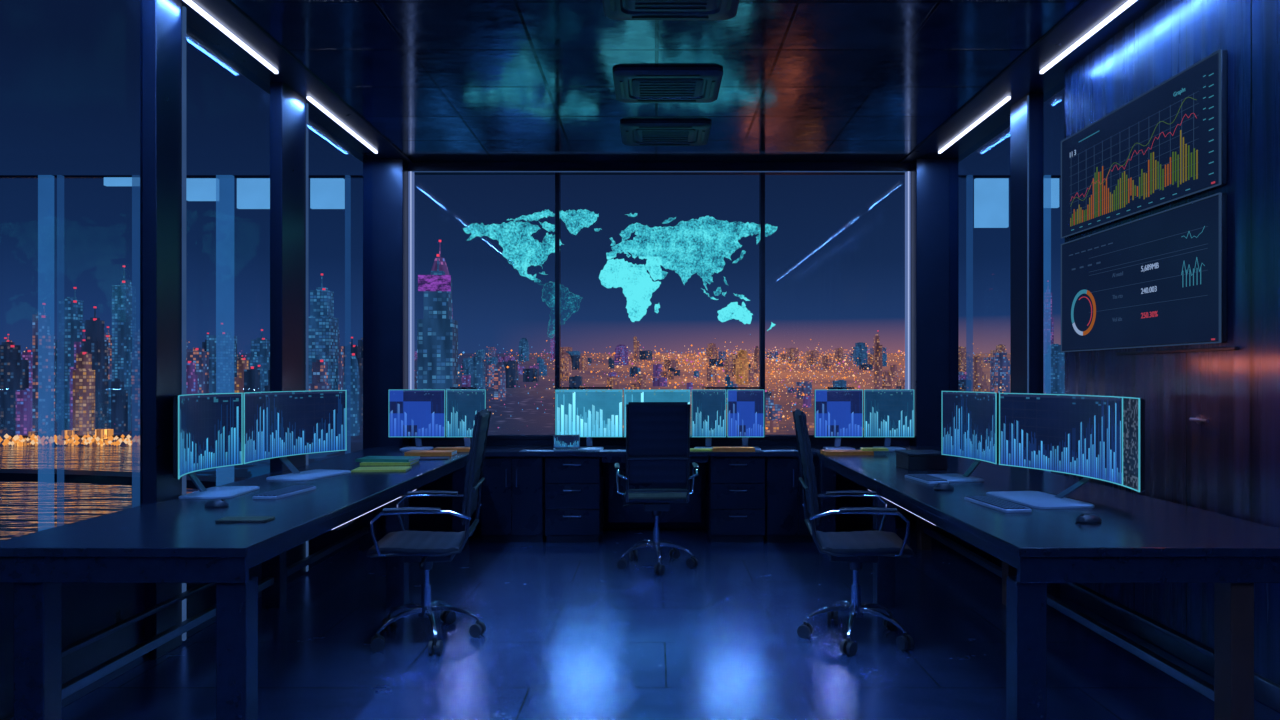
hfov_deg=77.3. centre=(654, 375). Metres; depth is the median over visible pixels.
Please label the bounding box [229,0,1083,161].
ceiling
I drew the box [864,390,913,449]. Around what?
monitor
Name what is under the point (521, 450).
paper sheet
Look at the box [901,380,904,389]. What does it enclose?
building
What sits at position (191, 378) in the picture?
building
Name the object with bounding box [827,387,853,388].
light bar
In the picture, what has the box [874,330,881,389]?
building
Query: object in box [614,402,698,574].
office chair
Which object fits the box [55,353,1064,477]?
ground
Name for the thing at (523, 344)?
building
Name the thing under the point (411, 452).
book
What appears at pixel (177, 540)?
office desk
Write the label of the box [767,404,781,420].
building
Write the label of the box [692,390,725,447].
monitor
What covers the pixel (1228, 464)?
wall
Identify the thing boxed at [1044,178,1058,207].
light panel
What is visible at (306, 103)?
trim
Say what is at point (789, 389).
building
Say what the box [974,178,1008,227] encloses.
light panel
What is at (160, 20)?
column
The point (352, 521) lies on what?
power socket
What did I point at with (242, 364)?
building
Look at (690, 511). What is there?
office desk
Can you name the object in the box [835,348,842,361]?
building
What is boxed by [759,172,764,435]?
trim
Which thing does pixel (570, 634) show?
floor
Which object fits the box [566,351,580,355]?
building
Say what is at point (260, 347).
building
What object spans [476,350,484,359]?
building
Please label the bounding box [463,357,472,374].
building
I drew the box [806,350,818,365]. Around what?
building
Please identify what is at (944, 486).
computer mouse
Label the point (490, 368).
building
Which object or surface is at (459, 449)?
book
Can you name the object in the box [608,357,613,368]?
building
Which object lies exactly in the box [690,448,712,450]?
book
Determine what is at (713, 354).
building
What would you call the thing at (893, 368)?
building
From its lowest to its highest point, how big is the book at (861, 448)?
0.018 m
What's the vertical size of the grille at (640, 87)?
0.024 m
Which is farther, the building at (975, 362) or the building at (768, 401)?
the building at (975, 362)
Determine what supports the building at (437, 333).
on the ground
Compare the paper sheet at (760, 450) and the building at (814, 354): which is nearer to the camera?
the paper sheet at (760, 450)
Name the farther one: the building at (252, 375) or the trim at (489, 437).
the building at (252, 375)
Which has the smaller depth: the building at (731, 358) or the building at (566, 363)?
the building at (566, 363)
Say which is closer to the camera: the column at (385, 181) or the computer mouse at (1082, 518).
the computer mouse at (1082, 518)
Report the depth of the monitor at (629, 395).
6.72 m
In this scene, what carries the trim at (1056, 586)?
attached to the wall at (1228, 464)
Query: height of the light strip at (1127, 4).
0.020 m
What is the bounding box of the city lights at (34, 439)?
[0,334,1005,445]
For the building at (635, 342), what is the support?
on the ground
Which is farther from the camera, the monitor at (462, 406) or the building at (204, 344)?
the building at (204, 344)
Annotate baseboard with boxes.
[4,538,358,719]
[1060,583,1279,711]
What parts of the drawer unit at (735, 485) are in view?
drawer, drawer, drawer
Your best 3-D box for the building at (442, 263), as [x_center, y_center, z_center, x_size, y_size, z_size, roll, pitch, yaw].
[-188.125,-28.343,700.000,21.018,181.415,21.018,0,0,1]
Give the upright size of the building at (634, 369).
27.953 m
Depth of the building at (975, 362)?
1490.10 m
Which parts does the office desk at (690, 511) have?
modesty panel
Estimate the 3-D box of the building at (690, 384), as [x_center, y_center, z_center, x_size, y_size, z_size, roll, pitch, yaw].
[58.601,24.365,1350.583,10.403,28.018,9.809,0,0,1]
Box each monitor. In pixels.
[173,393,259,498]
[243,390,350,480]
[389,390,445,449]
[446,390,485,446]
[555,390,622,449]
[624,390,689,436]
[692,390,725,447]
[727,390,763,449]
[814,390,862,449]
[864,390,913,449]
[927,391,998,481]
[986,393,1144,508]
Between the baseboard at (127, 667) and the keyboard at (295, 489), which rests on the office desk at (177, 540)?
the keyboard at (295, 489)
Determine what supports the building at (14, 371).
on the ground
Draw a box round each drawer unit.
[545,456,603,541]
[706,456,764,541]
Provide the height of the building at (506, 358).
34.746 m
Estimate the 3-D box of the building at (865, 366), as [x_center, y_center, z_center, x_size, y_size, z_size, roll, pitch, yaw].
[624.283,-25.158,2368.996,34.777,18.714,25.339,0,0,1]
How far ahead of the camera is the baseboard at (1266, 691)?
3.96 m
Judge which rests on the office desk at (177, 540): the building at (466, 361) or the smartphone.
the smartphone
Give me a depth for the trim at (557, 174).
7.15 m
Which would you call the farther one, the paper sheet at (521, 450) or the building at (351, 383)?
the building at (351, 383)
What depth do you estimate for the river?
425.98 m
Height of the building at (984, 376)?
35.616 m
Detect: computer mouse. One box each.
[204,499,228,507]
[933,483,953,490]
[1075,514,1101,523]
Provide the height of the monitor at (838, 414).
0.500 m
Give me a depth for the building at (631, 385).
1550.41 m
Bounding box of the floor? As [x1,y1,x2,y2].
[62,529,1279,719]
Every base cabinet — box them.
[481,456,545,541]
[764,456,819,541]
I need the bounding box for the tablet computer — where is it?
[419,457,449,459]
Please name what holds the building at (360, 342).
on the ground
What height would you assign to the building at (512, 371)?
56.735 m
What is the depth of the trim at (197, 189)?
9.06 m
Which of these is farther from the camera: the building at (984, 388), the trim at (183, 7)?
the building at (984, 388)
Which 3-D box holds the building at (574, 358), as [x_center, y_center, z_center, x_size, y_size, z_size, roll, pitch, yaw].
[-242.136,-39.836,2386.867,37.478,46.417,33.915,0,0,0]
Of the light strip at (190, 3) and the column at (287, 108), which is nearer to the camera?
the light strip at (190, 3)
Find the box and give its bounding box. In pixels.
[895,450,947,469]
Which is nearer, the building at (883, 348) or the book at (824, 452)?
the book at (824, 452)
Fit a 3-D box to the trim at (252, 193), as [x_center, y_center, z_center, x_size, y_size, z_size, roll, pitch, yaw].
[-4.506,-2.070,9.085,0.461,0.338,0.050,0,0,0]
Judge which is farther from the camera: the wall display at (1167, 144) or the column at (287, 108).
the column at (287, 108)
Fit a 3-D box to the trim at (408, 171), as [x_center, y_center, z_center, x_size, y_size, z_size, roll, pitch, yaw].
[-2.178,-0.646,7.149,0.052,2.360,0.022,0,0,0]
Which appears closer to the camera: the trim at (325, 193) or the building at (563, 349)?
the trim at (325, 193)
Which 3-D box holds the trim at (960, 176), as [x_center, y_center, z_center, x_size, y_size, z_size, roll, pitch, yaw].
[4.140,-2.272,9.125,1.732,0.022,0.050,0,0,0]
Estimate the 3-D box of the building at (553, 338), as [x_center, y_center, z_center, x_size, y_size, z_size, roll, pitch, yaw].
[-395.468,-119.119,3187.834,37.916,117.725,29.323,0,0,0]
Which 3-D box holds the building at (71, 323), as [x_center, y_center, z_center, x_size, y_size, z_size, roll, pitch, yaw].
[-623.393,-16.599,859.996,21.715,157.925,18.118,0,0,2]
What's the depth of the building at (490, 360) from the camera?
2198.47 m
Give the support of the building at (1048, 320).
on the ground
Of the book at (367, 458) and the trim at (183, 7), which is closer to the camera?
the trim at (183, 7)
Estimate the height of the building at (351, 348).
107.439 m
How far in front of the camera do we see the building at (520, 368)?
2088.09 m
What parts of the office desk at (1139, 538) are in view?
leg, leg, leg, leg, leg, foot rail, foot rail, leg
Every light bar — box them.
[450,387,476,388]
[554,387,611,388]
[705,387,762,388]
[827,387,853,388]
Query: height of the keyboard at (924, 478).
0.018 m
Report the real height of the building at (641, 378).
31.893 m
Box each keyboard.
[253,485,315,498]
[905,474,948,483]
[964,495,1031,512]
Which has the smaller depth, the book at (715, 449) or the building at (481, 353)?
the book at (715, 449)
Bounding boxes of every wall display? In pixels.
[1061,49,1226,237]
[1061,193,1226,351]
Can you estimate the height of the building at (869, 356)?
42.385 m
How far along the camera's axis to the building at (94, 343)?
814.72 m
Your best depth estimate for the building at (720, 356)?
2591.69 m
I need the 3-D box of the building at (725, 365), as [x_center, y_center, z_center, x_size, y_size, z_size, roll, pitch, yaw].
[191.813,-23.135,2102.607,22.992,42.395,18.792,0,0,2]
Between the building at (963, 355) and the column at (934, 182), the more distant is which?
the building at (963, 355)
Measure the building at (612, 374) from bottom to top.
28.514 m
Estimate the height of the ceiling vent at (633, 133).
0.042 m
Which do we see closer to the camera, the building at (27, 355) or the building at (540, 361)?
the building at (27, 355)
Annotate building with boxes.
[0,342,28,434]
[16,388,31,434]
[21,350,31,387]
[32,303,54,434]
[55,340,58,420]
[59,287,84,433]
[70,330,84,429]
[73,352,94,434]
[81,306,107,428]
[104,326,111,378]
[108,379,111,427]
[111,379,127,431]
[112,265,135,430]
[131,330,139,430]
[186,348,208,393]
[186,361,197,393]
[202,333,208,350]
[207,323,236,392]
[235,358,248,392]
[244,366,259,392]
[246,329,269,384]
[255,365,263,391]
[264,368,269,391]
[308,273,338,390]
[309,359,330,390]
[339,346,343,389]
[343,353,359,435]
[344,337,362,425]
[358,337,362,357]
[417,254,457,389]
[430,240,452,318]
[462,375,470,389]
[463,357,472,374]
[471,356,484,389]
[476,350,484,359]
[485,364,495,387]
[487,357,497,364]
[488,347,495,356]
[494,362,505,400]
[498,356,514,361]
[501,360,517,387]
[518,365,524,374]
[519,338,528,360]
[523,368,538,381]
[532,365,546,375]
[537,357,543,364]
[551,334,554,359]
[561,347,571,352]
[561,353,571,380]
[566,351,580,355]
[569,376,581,389]
[570,355,580,369]
[579,357,587,369]
[607,376,618,389]
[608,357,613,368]
[609,372,616,376]
[614,345,627,364]
[629,383,636,388]
[630,368,640,376]
[631,366,637,376]
[633,336,638,361]
[637,374,645,389]
[639,350,651,359]
[653,364,661,376]
[653,377,666,386]
[661,371,673,378]
[664,359,677,368]
[668,367,679,375]
[687,382,692,391]
[706,343,717,361]
[707,366,715,381]
[709,359,722,366]
[718,351,725,359]
[723,359,727,374]
[725,375,732,403]
[728,354,736,376]
[736,350,748,384]
[749,367,753,382]
[754,346,758,373]
[765,352,777,358]
[765,394,773,416]
[765,420,778,431]
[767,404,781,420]
[786,348,795,362]
[787,387,795,392]
[796,349,798,360]
[796,381,810,398]
[803,395,810,407]
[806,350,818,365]
[807,422,813,430]
[822,355,830,368]
[833,380,846,389]
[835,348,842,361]
[843,353,852,359]
[853,342,866,365]
[859,364,872,369]
[867,354,873,365]
[870,347,885,354]
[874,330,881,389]
[882,351,886,365]
[882,371,889,375]
[882,375,891,388]
[890,365,896,378]
[895,380,900,385]
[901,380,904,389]
[959,346,968,372]
[959,375,967,379]
[959,379,970,391]
[968,356,981,385]
[971,385,988,391]
[982,372,986,385]
[984,357,992,362]
[990,352,1009,392]
[994,344,1006,352]
[1044,281,1053,387]
[1045,344,1064,393]
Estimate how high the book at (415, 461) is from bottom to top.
0.018 m
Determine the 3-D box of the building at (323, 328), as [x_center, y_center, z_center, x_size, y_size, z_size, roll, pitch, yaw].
[-333.000,-20.032,800.000,24.000,164.792,23.144,0,0,0]
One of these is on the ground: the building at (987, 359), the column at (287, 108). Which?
the building at (987, 359)
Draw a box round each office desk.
[0,452,468,719]
[355,445,941,521]
[817,452,1279,719]
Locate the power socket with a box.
[329,520,353,530]
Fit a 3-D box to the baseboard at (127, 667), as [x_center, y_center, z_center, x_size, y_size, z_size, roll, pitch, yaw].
[-2.445,1.329,2.740,0.020,0.070,8.480,0,0,0]
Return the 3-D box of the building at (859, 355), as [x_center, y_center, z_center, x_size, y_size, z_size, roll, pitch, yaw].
[672.977,-69.789,2623.246,37.938,80.607,32.449,0,0,-2]
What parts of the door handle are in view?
lever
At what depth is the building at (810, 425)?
899.83 m
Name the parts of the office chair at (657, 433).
armrest, leg, leg, seat, leg, frame, backrest, leg, armrest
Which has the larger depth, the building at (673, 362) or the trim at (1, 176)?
the building at (673, 362)
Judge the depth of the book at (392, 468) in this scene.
5.15 m
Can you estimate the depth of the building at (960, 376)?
1599.43 m
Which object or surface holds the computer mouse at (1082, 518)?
on the office desk at (1139, 538)
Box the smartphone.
[215,516,274,522]
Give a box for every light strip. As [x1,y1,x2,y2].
[183,0,277,73]
[307,96,377,153]
[938,96,1010,153]
[1040,0,1136,73]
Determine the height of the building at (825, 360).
42.555 m
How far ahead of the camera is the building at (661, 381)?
1632.17 m
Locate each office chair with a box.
[366,409,490,653]
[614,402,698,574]
[793,409,914,655]
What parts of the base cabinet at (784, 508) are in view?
door, door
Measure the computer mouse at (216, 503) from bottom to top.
0.035 m
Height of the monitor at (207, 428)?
0.520 m
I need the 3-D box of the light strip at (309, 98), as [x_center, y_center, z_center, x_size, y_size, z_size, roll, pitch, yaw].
[-2.350,-1.886,6.085,0.022,0.020,1.330,0,0,0]
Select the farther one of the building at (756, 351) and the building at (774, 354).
the building at (774, 354)
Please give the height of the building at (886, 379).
27.465 m
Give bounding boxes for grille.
[625,0,716,10]
[631,78,703,97]
[635,129,694,141]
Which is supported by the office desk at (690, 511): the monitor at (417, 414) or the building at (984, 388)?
the monitor at (417, 414)
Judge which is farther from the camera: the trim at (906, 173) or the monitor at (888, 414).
the trim at (906, 173)
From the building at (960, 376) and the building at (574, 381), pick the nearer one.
the building at (574, 381)
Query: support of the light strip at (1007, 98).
attached to the wall at (1228, 464)
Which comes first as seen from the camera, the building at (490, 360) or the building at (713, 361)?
the building at (490, 360)
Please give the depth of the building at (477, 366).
1390.29 m
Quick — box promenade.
[0,429,139,445]
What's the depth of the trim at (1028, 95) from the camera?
5.35 m
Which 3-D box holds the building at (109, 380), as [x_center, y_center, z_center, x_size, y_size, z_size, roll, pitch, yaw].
[-630.839,31.407,938.363,18.364,59.734,19.974,0,0,0]
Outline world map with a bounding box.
[463,209,776,337]
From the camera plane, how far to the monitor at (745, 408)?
6.72 m
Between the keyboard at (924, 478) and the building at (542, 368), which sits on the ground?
the building at (542, 368)
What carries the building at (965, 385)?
on the ground
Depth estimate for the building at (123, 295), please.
891.52 m
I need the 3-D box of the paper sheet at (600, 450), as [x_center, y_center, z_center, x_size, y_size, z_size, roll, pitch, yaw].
[-0.330,0.612,6.550,0.240,0.002,0.130,0,0,0]
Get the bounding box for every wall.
[0,517,358,719]
[409,440,909,528]
[1065,0,1279,684]
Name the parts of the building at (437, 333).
lit crown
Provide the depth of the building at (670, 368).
2030.28 m
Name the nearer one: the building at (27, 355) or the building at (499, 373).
the building at (27, 355)
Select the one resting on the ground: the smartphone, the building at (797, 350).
the building at (797, 350)
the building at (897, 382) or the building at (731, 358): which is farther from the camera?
the building at (731, 358)
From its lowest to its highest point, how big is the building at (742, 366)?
75.582 m
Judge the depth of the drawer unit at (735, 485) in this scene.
6.50 m
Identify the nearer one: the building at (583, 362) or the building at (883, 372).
the building at (883, 372)
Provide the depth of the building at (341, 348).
898.07 m
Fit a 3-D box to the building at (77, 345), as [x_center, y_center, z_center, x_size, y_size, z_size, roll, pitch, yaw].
[-611.622,6.480,857.077,18.832,111.768,16.412,0,0,0]
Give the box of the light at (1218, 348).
[1116,347,1238,354]
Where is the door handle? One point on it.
(1199, 419)
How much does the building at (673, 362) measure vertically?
30.941 m
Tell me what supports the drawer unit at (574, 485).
on the floor
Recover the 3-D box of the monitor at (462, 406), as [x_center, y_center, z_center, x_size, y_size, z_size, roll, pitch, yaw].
[-1.587,0.364,6.720,0.329,0.500,0.220,0,0,0]
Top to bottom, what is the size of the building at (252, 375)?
71.490 m
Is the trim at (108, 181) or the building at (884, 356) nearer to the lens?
the trim at (108, 181)
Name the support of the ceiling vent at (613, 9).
in the ceiling
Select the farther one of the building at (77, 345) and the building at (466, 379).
the building at (466, 379)
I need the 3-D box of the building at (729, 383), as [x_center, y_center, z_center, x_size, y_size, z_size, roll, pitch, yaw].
[114.688,21.468,1235.635,11.865,46.489,8.876,0,0,0]
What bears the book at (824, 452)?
on the office desk at (1139, 538)
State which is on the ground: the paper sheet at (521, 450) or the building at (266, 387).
the building at (266, 387)
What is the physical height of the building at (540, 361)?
31.577 m
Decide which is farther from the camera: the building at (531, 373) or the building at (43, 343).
the building at (531, 373)
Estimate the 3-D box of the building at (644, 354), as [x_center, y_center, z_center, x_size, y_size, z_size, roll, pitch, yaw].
[-37.793,-84.071,3268.890,52.260,40.358,49.047,0,0,2]
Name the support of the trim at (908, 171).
attached to the wall at (416, 521)
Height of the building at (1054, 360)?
93.958 m
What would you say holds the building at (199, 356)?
on the ground
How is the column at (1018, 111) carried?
on the floor
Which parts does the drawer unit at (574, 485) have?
drawer, drawer, drawer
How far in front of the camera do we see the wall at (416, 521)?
7.15 m
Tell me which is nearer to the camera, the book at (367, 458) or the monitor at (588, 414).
the book at (367, 458)
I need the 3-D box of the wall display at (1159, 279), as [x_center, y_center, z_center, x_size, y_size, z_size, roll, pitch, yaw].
[2.539,-0.484,4.275,0.039,0.672,1.400,0,0,0]
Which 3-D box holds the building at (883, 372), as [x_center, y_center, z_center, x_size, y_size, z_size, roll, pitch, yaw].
[579.921,-3.505,1983.941,31.918,17.067,30.651,0,0,-2]
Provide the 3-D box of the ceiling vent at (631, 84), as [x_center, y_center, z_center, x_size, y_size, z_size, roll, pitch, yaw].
[0.080,-1.885,5.220,0.690,0.042,0.560,0,0,0]
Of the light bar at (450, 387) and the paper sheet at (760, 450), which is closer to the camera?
the paper sheet at (760, 450)
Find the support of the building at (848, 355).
on the ground
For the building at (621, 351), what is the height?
72.789 m
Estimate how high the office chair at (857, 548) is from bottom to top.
1.185 m
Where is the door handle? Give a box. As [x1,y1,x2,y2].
[1189,415,1208,423]
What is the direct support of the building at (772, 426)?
on the ground
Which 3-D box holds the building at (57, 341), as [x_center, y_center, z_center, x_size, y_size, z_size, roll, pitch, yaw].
[-743.750,1.357,1000.000,17.500,113.021,14.653,0,0,1]
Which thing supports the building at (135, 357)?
on the ground
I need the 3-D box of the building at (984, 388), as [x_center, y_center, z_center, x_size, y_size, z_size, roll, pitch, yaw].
[550.145,27.085,1355.079,21.881,23.339,20.094,0,0,-1]
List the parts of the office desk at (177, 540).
leg, foot rail, foot rail, leg, leg, leg, under desk light strip, leg, leg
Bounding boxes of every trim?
[0,175,362,177]
[104,177,139,185]
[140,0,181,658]
[179,0,412,162]
[182,6,185,640]
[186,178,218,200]
[237,178,269,208]
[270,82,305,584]
[306,103,307,571]
[310,178,344,208]
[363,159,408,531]
[408,162,910,174]
[408,171,413,389]
[409,435,909,439]
[412,171,906,171]
[555,172,560,389]
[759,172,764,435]
[900,0,1161,162]
[905,171,910,389]
[908,171,908,389]
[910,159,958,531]
[948,532,1059,591]
[959,175,1060,177]
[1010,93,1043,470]
[1027,95,1028,392]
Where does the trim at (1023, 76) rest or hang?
attached to the wall at (1228, 464)
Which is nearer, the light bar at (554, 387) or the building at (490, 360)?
the light bar at (554, 387)
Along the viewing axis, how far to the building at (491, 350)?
3321.31 m
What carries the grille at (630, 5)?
attached to the ceiling vent at (613, 9)
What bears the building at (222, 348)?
on the ground
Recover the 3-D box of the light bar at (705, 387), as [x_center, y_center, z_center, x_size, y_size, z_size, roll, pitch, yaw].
[0.660,0.102,6.696,0.480,0.020,0.048,0,0,0]
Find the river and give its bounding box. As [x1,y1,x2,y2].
[0,446,198,540]
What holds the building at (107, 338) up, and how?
on the ground
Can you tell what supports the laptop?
on the office desk at (690, 511)
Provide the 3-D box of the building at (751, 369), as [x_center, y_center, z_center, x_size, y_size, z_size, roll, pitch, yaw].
[207.973,-1.470,1750.908,17.514,36.829,12.286,0,0,-1]
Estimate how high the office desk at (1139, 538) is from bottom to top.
0.750 m
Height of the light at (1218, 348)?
0.015 m
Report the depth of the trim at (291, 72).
4.96 m
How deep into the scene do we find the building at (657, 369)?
1991.01 m
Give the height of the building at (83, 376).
85.331 m
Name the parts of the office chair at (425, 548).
leg, leg, seat, armrest, frame, leg, armrest, leg, leg, backrest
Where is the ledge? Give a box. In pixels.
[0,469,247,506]
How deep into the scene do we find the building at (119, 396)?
873.42 m
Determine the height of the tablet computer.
0.007 m
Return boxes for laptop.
[553,435,580,451]
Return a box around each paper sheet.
[521,450,553,451]
[599,450,625,451]
[760,450,797,451]
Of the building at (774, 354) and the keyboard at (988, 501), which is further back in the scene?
the building at (774, 354)
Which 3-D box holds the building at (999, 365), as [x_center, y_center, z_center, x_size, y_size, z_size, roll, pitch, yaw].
[603.750,-2.834,1400.000,24.500,78.567,24.439,0,0,3]
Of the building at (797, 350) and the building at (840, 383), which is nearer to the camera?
the building at (840, 383)
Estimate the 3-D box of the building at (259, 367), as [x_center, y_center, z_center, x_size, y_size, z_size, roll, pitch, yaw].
[-464.900,23.840,938.396,9.107,73.855,8.507,0,0,1]
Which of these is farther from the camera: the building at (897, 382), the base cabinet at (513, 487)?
the building at (897, 382)
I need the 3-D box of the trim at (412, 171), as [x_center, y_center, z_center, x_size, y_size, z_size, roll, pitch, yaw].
[0.040,-1.821,7.130,4.410,0.010,0.009,0,0,0]
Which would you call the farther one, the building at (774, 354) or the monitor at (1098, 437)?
the building at (774, 354)
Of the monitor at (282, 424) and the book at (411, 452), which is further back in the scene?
the book at (411, 452)
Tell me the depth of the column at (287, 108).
5.24 m
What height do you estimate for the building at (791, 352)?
57.487 m
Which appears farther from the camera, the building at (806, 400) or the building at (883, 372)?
the building at (883, 372)
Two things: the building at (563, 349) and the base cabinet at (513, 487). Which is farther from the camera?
the building at (563, 349)
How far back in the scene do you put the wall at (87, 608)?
3.50 m
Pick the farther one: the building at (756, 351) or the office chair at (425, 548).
the building at (756, 351)
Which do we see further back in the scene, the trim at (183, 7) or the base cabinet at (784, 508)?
the base cabinet at (784, 508)
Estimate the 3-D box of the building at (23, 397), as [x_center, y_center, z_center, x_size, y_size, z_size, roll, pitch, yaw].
[-639.084,37.298,816.067,15.184,50.131,13.613,0,0,-1]
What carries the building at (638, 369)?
on the ground
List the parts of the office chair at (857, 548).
backrest, leg, leg, frame, armrest, leg, armrest, seat, leg, leg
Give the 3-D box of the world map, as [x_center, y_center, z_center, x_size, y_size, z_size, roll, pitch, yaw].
[-0.311,-0.918,7.168,2.822,1.158,0.004,0,0,0]
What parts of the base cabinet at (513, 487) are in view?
door, handle, door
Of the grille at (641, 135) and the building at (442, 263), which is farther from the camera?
the building at (442, 263)
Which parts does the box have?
lid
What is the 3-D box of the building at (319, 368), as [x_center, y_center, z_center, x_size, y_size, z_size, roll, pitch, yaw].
[-325.898,23.155,778.377,16.025,78.418,14.324,0,0,-2]
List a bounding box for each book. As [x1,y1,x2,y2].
[351,466,411,471]
[355,456,419,461]
[360,460,418,465]
[404,450,456,455]
[433,447,469,451]
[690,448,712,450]
[712,447,754,451]
[820,450,873,455]
[860,447,888,450]
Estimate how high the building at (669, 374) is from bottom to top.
21.278 m
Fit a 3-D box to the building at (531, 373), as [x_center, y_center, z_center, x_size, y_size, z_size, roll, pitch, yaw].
[-278.550,-1.217,1796.948,31.555,32.835,33.608,0,0,-2]
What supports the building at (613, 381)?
on the ground
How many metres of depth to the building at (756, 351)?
2144.40 m
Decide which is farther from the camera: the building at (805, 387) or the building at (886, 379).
the building at (886, 379)
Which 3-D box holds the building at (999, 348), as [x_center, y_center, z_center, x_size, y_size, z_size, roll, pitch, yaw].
[987.946,-50.870,2286.784,27.637,78.322,25.494,0,0,1]
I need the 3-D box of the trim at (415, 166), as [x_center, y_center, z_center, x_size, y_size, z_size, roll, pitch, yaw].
[0.040,-1.866,7.200,4.480,0.080,0.140,0,0,0]
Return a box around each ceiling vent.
[602,0,739,19]
[613,67,722,102]
[620,121,710,145]
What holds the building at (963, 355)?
on the ground
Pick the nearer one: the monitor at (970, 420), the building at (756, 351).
the monitor at (970, 420)
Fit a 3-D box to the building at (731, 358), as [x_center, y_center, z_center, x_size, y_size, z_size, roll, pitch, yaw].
[204.748,-26.348,2018.986,35.294,59.264,35.182,0,0,0]

